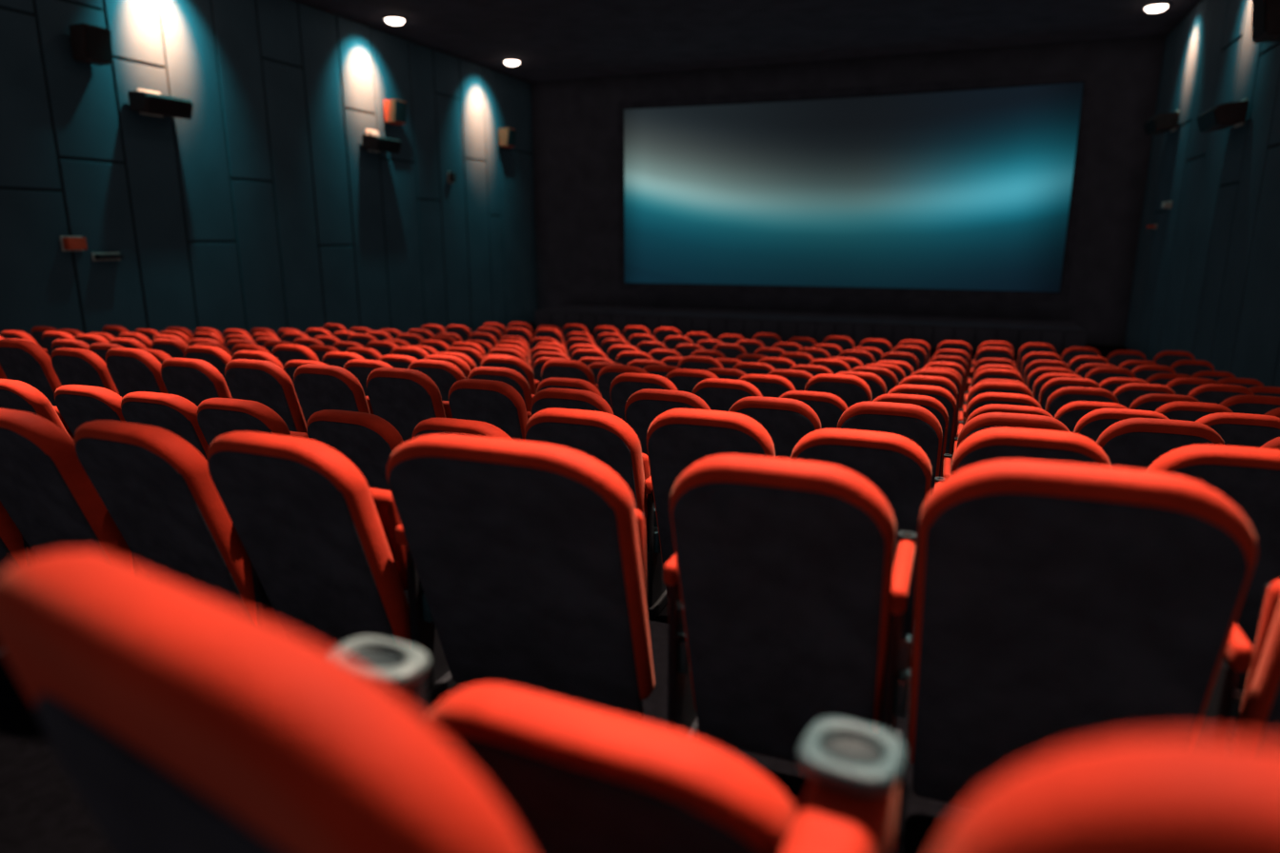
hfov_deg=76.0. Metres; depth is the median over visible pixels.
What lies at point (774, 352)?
chair
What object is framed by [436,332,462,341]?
chair
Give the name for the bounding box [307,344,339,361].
chair
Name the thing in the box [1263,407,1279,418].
chair
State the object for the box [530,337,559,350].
chair
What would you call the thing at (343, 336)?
chair
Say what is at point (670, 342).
chair
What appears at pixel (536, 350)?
chair
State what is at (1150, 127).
grille
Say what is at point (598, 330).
chair
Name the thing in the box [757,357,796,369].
chair
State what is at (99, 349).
chair
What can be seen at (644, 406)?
chair
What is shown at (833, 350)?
chair
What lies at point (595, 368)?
chair
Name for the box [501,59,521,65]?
recessed light
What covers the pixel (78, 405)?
chair
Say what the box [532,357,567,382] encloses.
chair
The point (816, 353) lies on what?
chair
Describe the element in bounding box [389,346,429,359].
chair
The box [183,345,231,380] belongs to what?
chair
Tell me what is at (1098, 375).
chair
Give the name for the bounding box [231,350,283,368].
chair
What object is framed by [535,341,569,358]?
chair
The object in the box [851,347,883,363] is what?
chair
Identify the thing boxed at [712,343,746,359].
chair
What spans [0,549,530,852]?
chair
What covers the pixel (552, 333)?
chair
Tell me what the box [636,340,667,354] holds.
chair
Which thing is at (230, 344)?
chair
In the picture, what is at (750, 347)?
chair
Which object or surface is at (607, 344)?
chair
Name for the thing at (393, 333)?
chair
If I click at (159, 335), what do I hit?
chair
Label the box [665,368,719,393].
chair
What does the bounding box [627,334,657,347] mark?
chair
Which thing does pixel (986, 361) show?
chair
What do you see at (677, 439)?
chair
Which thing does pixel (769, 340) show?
chair
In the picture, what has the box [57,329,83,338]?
chair
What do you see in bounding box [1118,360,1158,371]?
chair
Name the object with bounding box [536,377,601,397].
chair
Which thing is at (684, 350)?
chair
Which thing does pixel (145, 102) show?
speaker
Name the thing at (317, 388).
chair
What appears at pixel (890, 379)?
chair
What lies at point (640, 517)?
seat cushion
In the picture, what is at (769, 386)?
chair
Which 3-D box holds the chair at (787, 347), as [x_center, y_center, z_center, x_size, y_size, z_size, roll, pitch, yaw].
[2.293,-0.852,12.773,0.557,0.980,0.621,5,14,19]
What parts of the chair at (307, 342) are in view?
panel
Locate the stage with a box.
[535,304,1086,355]
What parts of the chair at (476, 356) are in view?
panel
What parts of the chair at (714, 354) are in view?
panel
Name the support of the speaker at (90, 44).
attached to the wall at (268, 208)
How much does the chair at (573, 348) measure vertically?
0.988 m
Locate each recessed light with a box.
[381,15,407,24]
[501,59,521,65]
[1141,1,1171,12]
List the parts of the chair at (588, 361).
backrest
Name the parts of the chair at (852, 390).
panel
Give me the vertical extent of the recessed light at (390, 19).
0.105 m
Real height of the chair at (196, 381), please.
0.993 m
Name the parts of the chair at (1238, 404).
backrest, panel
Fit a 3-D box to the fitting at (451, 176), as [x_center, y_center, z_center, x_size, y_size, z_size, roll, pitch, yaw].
[-4.767,-6.330,20.805,0.140,0.280,0.200,5,14,21]
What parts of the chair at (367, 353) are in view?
panel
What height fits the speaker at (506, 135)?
0.480 m
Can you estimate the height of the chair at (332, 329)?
1.037 m
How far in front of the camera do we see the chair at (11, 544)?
3.20 m
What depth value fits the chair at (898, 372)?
8.85 m
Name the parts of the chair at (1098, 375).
panel, backrest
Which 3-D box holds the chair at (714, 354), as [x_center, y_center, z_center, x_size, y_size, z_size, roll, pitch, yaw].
[0.954,-0.575,11.084,0.561,0.995,0.621,5,14,22]
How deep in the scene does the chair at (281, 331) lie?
13.17 m
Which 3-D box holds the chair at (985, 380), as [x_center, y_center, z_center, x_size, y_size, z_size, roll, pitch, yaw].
[3.395,-0.010,7.883,0.564,0.986,0.621,5,14,20]
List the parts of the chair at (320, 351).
panel, backrest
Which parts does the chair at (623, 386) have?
panel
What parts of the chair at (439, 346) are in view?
panel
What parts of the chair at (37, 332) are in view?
panel, backrest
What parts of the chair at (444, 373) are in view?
panel, backrest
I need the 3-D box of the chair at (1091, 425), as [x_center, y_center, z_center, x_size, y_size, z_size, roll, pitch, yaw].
[2.787,0.345,4.894,0.564,1.020,0.621,5,14,22]
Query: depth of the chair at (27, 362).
6.28 m
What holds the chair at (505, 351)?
on the floor
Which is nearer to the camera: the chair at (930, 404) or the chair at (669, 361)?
the chair at (930, 404)
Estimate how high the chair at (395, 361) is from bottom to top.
0.975 m
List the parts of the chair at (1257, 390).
backrest, panel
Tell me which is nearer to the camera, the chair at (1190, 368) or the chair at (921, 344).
the chair at (1190, 368)
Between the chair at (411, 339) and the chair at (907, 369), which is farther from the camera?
the chair at (411, 339)
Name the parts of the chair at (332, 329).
panel, backrest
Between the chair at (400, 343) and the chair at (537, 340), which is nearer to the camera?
the chair at (400, 343)
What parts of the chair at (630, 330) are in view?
panel, backrest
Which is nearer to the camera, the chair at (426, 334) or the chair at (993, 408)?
the chair at (993, 408)
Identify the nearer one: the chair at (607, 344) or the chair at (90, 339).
the chair at (90, 339)
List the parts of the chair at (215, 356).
panel, backrest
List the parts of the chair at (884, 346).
panel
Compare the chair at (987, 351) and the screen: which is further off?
the screen
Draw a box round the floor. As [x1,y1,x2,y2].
[0,322,1244,852]
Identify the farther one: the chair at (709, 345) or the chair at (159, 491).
the chair at (709, 345)
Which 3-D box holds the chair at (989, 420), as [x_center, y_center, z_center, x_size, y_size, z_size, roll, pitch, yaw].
[1.811,0.380,4.131,0.561,1.018,0.621,5,14,20]
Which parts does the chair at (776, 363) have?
panel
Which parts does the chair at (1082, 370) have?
panel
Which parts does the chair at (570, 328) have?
panel, backrest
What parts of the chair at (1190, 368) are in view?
panel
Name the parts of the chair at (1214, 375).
panel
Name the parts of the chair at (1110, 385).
panel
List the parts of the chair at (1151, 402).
panel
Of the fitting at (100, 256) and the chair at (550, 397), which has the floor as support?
the chair at (550, 397)
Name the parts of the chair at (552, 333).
panel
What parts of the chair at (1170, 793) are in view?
armrest, backrest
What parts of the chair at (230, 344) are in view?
panel, backrest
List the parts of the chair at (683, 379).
panel, backrest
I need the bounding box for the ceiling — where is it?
[293,0,1202,83]
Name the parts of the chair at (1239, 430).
backrest, panel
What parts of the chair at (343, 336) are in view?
panel, backrest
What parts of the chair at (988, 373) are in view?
panel, backrest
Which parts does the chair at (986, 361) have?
armrest, panel, backrest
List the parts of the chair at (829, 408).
backrest, panel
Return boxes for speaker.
[68,22,112,65]
[127,88,193,119]
[361,128,401,154]
[383,99,406,124]
[498,127,516,147]
[1143,110,1179,136]
[1196,98,1248,133]
[1251,0,1279,42]
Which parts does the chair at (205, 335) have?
panel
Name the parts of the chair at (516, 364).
panel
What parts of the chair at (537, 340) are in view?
panel, backrest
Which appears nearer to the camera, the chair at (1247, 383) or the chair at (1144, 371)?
the chair at (1247, 383)
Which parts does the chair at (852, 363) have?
panel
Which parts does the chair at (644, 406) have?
panel, backrest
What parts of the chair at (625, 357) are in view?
panel, backrest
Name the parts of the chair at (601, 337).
panel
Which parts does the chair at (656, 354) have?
panel, backrest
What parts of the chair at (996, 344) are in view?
backrest, panel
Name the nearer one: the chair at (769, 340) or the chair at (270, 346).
the chair at (270, 346)
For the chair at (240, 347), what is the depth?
8.20 m
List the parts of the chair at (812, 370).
panel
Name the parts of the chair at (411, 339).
panel, backrest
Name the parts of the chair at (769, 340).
backrest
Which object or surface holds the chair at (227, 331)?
on the floor
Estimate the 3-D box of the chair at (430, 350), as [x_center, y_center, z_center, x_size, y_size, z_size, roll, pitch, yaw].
[-2.584,-0.551,10.205,0.558,0.987,0.621,5,14,22]
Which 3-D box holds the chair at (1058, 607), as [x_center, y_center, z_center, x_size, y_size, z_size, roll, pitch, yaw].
[0.925,0.528,1.934,0.669,1.045,0.621,5,14,21]
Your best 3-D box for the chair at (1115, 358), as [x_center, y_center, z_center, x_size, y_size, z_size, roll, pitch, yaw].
[7.077,-0.678,12.130,0.561,0.972,0.621,5,14,19]
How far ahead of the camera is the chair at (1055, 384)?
7.40 m
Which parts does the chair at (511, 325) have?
panel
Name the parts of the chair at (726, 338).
panel, backrest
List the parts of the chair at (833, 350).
backrest, panel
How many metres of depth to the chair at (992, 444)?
2.74 m
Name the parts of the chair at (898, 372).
panel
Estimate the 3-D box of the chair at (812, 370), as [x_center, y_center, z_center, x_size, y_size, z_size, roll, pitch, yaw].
[1.762,-0.179,8.550,0.560,1.013,0.621,5,14,19]
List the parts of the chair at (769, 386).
panel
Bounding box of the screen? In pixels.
[618,71,1095,301]
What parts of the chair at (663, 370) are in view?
panel, backrest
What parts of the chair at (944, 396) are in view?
panel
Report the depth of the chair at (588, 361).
8.98 m
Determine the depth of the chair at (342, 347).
10.33 m
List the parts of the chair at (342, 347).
panel, backrest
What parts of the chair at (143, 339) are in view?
panel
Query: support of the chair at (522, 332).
on the floor
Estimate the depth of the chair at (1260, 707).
1.75 m
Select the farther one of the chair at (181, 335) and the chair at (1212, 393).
the chair at (181, 335)
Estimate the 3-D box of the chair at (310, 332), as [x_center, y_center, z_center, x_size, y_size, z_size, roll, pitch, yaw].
[-5.058,-1.113,13.333,0.557,1.024,0.621,5,14,21]
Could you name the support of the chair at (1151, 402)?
on the floor
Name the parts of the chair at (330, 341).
backrest, panel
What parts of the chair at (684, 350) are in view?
panel, backrest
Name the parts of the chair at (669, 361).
panel, backrest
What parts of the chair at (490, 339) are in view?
panel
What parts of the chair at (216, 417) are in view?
panel, backrest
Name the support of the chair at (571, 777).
on the floor
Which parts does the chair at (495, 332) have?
panel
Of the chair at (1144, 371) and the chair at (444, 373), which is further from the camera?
the chair at (1144, 371)
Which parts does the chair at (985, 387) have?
armrest, panel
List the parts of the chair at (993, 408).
armrest, backrest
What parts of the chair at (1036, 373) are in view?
panel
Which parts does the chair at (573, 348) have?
panel, backrest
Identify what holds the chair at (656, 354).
on the floor
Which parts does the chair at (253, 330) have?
panel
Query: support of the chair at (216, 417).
on the floor
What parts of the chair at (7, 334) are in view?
panel, backrest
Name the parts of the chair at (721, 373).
panel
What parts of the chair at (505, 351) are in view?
panel, backrest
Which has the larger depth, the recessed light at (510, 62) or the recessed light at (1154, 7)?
the recessed light at (510, 62)
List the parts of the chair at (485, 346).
backrest, panel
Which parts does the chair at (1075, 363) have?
panel, backrest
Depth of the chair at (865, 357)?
10.98 m
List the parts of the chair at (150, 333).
backrest, panel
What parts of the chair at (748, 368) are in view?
panel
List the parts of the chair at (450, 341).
panel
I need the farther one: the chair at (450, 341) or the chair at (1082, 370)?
the chair at (450, 341)
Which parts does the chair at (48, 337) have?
panel, backrest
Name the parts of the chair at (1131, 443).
panel, backrest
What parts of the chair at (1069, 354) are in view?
panel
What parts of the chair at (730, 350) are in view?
backrest, panel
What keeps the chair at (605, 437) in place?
on the floor
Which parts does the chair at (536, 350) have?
panel, backrest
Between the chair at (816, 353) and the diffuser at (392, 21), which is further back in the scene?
the diffuser at (392, 21)
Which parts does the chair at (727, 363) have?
panel, backrest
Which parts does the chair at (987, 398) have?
armrest, panel, backrest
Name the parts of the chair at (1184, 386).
panel, backrest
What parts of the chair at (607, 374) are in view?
panel, backrest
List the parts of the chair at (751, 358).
panel, backrest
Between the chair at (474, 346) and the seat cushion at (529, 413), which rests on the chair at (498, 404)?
the seat cushion at (529, 413)
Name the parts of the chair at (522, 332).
backrest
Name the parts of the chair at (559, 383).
panel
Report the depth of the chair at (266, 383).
5.48 m
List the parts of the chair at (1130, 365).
panel, backrest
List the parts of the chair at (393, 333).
backrest, panel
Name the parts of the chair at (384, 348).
panel, backrest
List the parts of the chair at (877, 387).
panel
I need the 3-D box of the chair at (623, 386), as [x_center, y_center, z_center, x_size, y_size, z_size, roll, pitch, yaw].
[0.080,0.077,6.025,0.569,1.029,0.621,5,14,22]
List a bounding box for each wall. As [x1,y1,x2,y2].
[0,0,538,338]
[531,36,1166,345]
[1123,0,1279,387]
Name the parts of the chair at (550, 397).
panel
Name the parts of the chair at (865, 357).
panel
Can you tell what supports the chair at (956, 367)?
on the floor
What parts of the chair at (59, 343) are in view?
panel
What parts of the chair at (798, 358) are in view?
backrest, panel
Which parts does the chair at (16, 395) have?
panel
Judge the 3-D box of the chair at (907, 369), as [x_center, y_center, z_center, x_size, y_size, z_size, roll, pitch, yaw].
[3.108,-0.365,10.200,0.558,0.988,0.621,5,14,21]
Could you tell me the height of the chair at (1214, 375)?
0.970 m
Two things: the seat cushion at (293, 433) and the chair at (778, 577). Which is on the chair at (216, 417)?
the seat cushion at (293, 433)
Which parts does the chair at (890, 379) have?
panel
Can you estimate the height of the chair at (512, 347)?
1.000 m
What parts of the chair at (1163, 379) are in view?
panel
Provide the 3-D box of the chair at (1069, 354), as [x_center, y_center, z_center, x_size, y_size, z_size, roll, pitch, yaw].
[6.525,-0.731,12.309,0.572,0.994,0.621,5,14,20]
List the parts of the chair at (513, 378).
panel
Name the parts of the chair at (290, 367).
panel, backrest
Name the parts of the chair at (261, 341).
panel, backrest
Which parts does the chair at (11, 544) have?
panel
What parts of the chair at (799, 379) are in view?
backrest, panel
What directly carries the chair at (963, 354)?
on the floor
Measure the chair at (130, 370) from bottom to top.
1.033 m
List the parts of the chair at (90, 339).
panel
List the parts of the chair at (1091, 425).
panel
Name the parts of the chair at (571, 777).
armrest, panel, backrest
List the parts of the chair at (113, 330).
panel, backrest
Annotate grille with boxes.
[84,25,112,62]
[148,97,192,118]
[377,139,400,153]
[395,100,406,122]
[507,128,516,146]
[1143,118,1156,135]
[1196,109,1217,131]
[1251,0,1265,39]
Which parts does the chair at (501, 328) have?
panel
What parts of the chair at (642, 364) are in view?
panel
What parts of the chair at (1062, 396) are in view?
panel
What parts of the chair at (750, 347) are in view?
panel, backrest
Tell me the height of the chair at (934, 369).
1.005 m
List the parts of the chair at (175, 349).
panel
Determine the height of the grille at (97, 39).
0.420 m
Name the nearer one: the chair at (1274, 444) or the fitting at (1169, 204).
the chair at (1274, 444)
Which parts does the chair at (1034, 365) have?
panel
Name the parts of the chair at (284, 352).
panel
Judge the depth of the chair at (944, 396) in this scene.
6.01 m
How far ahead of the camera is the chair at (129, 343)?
8.82 m
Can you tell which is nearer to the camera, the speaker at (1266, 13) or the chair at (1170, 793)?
the chair at (1170, 793)
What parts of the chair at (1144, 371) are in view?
panel, backrest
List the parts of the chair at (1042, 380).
panel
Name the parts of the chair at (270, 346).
panel, backrest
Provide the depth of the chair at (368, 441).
3.79 m
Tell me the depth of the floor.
2.31 m
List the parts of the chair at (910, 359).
panel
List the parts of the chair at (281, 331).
panel, backrest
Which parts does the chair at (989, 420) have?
armrest, panel, backrest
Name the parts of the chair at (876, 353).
backrest, panel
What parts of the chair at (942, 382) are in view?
panel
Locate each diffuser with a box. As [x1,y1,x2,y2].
[384,18,404,24]
[504,60,519,65]
[1144,4,1167,12]
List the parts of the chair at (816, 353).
panel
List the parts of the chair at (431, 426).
panel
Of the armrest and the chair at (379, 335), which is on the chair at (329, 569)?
the armrest
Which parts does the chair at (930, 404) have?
panel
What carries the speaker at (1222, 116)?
attached to the wall at (1206, 281)
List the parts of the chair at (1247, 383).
panel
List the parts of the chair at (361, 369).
panel, backrest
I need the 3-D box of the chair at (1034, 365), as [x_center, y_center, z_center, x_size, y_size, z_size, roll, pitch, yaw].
[5.144,-0.387,10.513,0.573,1.008,0.621,5,14,22]
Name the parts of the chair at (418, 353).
panel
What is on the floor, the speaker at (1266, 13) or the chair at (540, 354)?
the chair at (540, 354)
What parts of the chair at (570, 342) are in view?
panel, backrest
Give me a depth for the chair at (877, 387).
7.04 m
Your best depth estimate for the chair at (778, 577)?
1.96 m
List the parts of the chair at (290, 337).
panel, backrest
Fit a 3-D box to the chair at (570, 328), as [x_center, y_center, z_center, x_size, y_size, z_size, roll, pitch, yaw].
[-1.123,-1.411,15.169,0.553,1.022,0.621,5,14,20]
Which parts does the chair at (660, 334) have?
backrest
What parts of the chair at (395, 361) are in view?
panel, backrest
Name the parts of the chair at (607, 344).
panel, backrest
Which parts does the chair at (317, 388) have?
panel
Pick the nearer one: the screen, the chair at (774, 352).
the chair at (774, 352)
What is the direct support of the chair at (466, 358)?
on the floor
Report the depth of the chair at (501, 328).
15.47 m
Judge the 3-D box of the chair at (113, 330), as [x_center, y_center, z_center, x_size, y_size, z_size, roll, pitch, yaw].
[-7.474,-1.001,12.076,0.560,1.016,0.621,5,14,21]
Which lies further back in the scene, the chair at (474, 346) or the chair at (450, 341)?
the chair at (450, 341)
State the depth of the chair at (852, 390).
6.19 m
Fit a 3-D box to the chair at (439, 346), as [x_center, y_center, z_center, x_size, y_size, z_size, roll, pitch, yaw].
[-2.728,-0.727,11.344,0.562,1.005,0.621,5,14,20]
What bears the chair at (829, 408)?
on the floor
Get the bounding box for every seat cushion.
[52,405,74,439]
[289,431,308,439]
[365,396,373,414]
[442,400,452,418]
[526,411,531,419]
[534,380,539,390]
[635,508,647,614]
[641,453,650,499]
[1240,580,1279,717]
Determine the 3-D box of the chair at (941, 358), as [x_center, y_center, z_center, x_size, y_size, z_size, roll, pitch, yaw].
[4.043,-0.482,10.933,0.561,1.003,0.621,5,14,19]
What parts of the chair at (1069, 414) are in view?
panel, backrest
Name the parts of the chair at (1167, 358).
panel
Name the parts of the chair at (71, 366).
panel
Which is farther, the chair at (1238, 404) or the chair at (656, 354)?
the chair at (656, 354)
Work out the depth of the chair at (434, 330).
14.68 m
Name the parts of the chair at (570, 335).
panel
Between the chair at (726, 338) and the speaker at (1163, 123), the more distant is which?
the speaker at (1163, 123)
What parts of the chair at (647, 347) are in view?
panel, backrest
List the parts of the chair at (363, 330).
panel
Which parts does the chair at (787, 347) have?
panel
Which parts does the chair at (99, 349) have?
panel, backrest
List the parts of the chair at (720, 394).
panel, backrest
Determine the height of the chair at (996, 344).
1.023 m
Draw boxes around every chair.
[0,330,49,356]
[0,339,61,406]
[0,365,7,379]
[0,379,74,439]
[0,407,133,563]
[0,501,26,574]
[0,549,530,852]
[12,339,41,348]
[31,326,57,348]
[41,331,75,357]
[50,347,119,394]
[51,339,89,350]
[54,384,125,436]
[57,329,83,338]
[73,420,257,616]
[75,334,109,345]
[88,332,115,341]
[88,342,123,361]
[101,325,128,338]
[105,347,168,397]
[109,338,147,348]
[118,332,152,349]
[120,391,208,460]
[134,328,159,341]
[138,348,171,363]
[151,338,187,358]
[152,334,188,346]
[160,330,190,345]
[160,358,232,406]
[165,326,193,339]
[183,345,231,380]
[188,338,220,346]
[192,332,224,346]
[193,342,232,357]
[194,327,223,340]
[197,398,308,446]
[206,431,411,650]
[222,329,251,339]
[223,334,254,346]
[224,359,307,433]
[225,339,257,352]
[231,343,270,355]
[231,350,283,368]
[250,328,276,336]
[251,332,280,340]
[254,337,279,347]
[263,340,293,355]
[272,343,319,366]
[278,328,299,340]
[281,332,309,342]
[282,360,327,385]
[292,338,324,347]
[293,363,373,422]
[305,328,332,339]
[306,409,403,490]
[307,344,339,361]
[313,336,340,346]
[321,351,364,368]
[322,323,347,336]
[330,636,798,852]
[333,331,354,341]
[333,341,363,352]
[343,359,392,396]
[344,347,381,360]
[347,333,378,347]
[349,327,370,334]
[365,330,392,340]
[365,340,398,356]
[366,367,452,442]
[379,328,401,339]
[379,354,417,368]
[383,339,410,346]
[385,434,654,719]
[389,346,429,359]
[396,333,424,345]
[407,329,434,339]
[408,344,438,355]
[408,359,465,400]
[411,418,512,439]
[418,340,450,352]
[420,324,445,336]
[423,354,471,379]
[429,335,457,346]
[435,352,476,370]
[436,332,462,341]
[445,324,471,341]
[445,346,482,367]
[448,379,531,440]
[450,341,485,358]
[464,340,493,355]
[467,366,534,412]
[468,332,498,347]
[477,327,502,342]
[480,354,514,363]
[480,356,539,395]
[482,322,506,336]
[487,348,534,377]
[493,344,532,367]
[497,340,530,360]
[499,336,531,355]
[505,327,532,349]
[507,322,535,339]
[524,407,650,575]
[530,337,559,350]
[530,346,565,365]
[530,387,613,416]
[531,351,570,368]
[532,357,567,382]
[534,327,566,349]
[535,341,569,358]
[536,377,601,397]
[537,325,564,341]
[540,359,598,389]
[562,323,588,343]
[565,332,594,341]
[565,338,597,357]
[568,343,601,359]
[570,348,608,360]
[579,357,614,366]
[588,361,624,383]
[594,326,619,345]
[597,333,625,349]
[597,364,648,409]
[600,339,630,357]
[607,344,639,362]
[609,372,678,421]
[616,351,653,365]
[622,325,650,341]
[624,388,711,456]
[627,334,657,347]
[627,359,666,368]
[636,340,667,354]
[642,364,679,377]
[644,408,775,620]
[648,349,681,361]
[653,327,681,343]
[660,357,683,366]
[663,336,693,350]
[663,454,896,763]
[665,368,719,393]
[674,343,704,357]
[677,356,723,370]
[685,332,712,344]
[690,349,725,359]
[692,378,762,411]
[696,340,723,350]
[707,367,746,379]
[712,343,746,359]
[715,358,741,368]
[718,334,744,344]
[728,396,821,459]
[732,361,775,374]
[735,340,764,354]
[736,354,766,362]
[738,374,795,398]
[752,333,781,347]
[754,347,785,358]
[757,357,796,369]
[767,369,813,390]
[772,342,801,352]
[778,352,814,364]
[778,390,848,428]
[780,718,1279,852]
[787,337,817,347]
[789,364,833,376]
[790,428,932,636]
[796,347,830,359]
[804,373,871,407]
[808,359,850,374]
[812,343,842,358]
[822,336,854,351]
[829,357,863,369]
[835,371,886,401]
[836,400,942,492]
[838,350,875,366]
[849,366,898,393]
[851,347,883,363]
[859,339,892,354]
[864,363,905,384]
[872,393,948,477]
[876,360,913,377]
[880,352,919,372]
[880,460,1258,807]
[887,384,956,454]
[891,345,926,370]
[897,340,930,364]
[898,375,958,416]
[910,369,961,458]
[920,367,962,436]
[923,361,965,408]
[927,355,968,409]
[933,349,970,402]
[934,426,1111,487]
[936,340,971,376]
[942,412,1070,479]
[953,403,1053,454]
[957,381,1034,431]
[957,392,1041,438]
[962,379,1027,425]
[964,368,1023,402]
[966,358,1016,392]
[968,364,1019,392]
[970,346,1014,384]
[972,340,1013,377]
[1014,342,1056,373]
[1018,352,1061,379]
[1023,360,1070,385]
[1026,367,1074,392]
[1032,373,1081,402]
[1039,377,1100,410]
[1045,386,1119,418]
[1054,400,1128,432]
[1060,346,1100,365]
[1068,355,1109,373]
[1073,407,1168,441]
[1074,363,1117,379]
[1084,367,1136,384]
[1095,418,1225,470]
[1099,377,1148,393]
[1106,350,1146,367]
[1112,382,1176,408]
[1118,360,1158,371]
[1128,393,1199,411]
[1131,364,1176,380]
[1145,373,1193,385]
[1146,444,1279,689]
[1152,350,1195,366]
[1154,400,1232,421]
[1165,377,1219,396]
[1169,360,1214,376]
[1187,383,1254,404]
[1191,371,1236,380]
[1195,412,1279,447]
[1197,580,1279,744]
[1216,378,1263,388]
[1220,395,1279,415]
[1248,386,1279,397]
[1260,437,1279,449]
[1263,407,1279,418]
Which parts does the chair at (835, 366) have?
panel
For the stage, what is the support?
on the floor
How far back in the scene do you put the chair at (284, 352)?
8.00 m
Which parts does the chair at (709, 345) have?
panel, backrest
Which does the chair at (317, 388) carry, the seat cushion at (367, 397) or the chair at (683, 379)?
the seat cushion at (367, 397)
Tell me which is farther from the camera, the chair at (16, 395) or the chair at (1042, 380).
the chair at (1042, 380)
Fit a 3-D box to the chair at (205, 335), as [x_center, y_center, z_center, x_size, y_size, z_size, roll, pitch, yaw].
[-5.840,-0.850,11.467,0.560,0.998,0.621,5,14,22]
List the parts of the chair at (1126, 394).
panel, backrest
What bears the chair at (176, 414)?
on the floor
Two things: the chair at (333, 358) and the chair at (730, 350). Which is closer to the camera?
the chair at (333, 358)
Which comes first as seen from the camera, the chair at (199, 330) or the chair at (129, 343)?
the chair at (129, 343)
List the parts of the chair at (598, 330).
backrest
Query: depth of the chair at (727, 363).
9.52 m
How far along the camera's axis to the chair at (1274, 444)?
3.43 m
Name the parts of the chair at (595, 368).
panel, backrest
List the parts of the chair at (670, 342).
panel, backrest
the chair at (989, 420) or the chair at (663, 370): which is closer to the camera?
the chair at (989, 420)
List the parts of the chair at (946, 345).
panel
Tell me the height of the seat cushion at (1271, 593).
0.378 m
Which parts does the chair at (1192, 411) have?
panel, backrest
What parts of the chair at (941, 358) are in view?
panel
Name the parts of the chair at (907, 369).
panel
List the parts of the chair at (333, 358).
panel, backrest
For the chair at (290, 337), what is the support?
on the floor
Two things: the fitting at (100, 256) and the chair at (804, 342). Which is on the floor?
the chair at (804, 342)
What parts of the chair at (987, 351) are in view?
backrest, panel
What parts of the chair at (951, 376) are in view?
panel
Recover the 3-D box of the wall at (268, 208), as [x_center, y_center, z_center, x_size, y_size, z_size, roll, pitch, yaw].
[-7.944,-3.873,13.502,0.232,7.375,25.600,5,14,21]
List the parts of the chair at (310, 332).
panel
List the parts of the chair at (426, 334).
panel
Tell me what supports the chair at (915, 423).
on the floor
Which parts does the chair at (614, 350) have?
panel, backrest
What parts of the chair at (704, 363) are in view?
panel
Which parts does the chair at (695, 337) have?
panel, backrest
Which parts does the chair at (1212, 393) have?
panel, backrest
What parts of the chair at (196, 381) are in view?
panel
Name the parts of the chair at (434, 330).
panel, backrest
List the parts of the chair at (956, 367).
panel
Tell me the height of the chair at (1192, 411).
0.995 m
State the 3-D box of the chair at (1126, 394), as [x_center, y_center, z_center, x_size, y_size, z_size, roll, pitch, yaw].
[4.513,0.061,7.527,0.567,1.009,0.621,5,14,22]
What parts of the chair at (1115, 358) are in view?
backrest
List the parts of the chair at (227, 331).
panel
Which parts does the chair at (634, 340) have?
panel, backrest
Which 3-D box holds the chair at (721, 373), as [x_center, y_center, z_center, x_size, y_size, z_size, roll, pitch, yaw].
[0.841,-0.105,7.822,0.552,0.989,0.621,5,14,21]
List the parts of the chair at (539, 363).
panel, backrest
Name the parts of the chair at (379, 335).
panel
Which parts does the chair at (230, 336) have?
backrest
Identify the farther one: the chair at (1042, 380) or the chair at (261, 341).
the chair at (261, 341)
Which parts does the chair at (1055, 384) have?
panel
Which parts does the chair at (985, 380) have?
armrest, backrest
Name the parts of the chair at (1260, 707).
armrest, backrest, panel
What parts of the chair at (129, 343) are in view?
panel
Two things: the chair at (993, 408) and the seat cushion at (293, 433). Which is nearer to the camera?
the seat cushion at (293, 433)
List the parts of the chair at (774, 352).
panel, backrest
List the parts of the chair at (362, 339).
panel, backrest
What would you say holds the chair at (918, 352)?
on the floor
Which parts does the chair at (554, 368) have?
panel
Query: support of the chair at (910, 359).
on the floor
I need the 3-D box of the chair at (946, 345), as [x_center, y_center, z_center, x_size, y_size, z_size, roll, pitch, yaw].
[4.905,-0.883,12.940,0.568,1.005,0.621,5,14,21]
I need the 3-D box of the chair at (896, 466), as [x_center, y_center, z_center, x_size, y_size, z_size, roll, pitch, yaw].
[0.858,0.423,3.290,0.562,0.955,0.621,5,14,21]
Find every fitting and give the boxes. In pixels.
[60,236,87,251]
[91,252,123,260]
[447,171,456,183]
[1146,223,1157,229]
[1161,200,1172,208]
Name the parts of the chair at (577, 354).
panel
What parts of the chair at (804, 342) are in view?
panel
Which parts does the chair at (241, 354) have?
panel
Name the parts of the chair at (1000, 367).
backrest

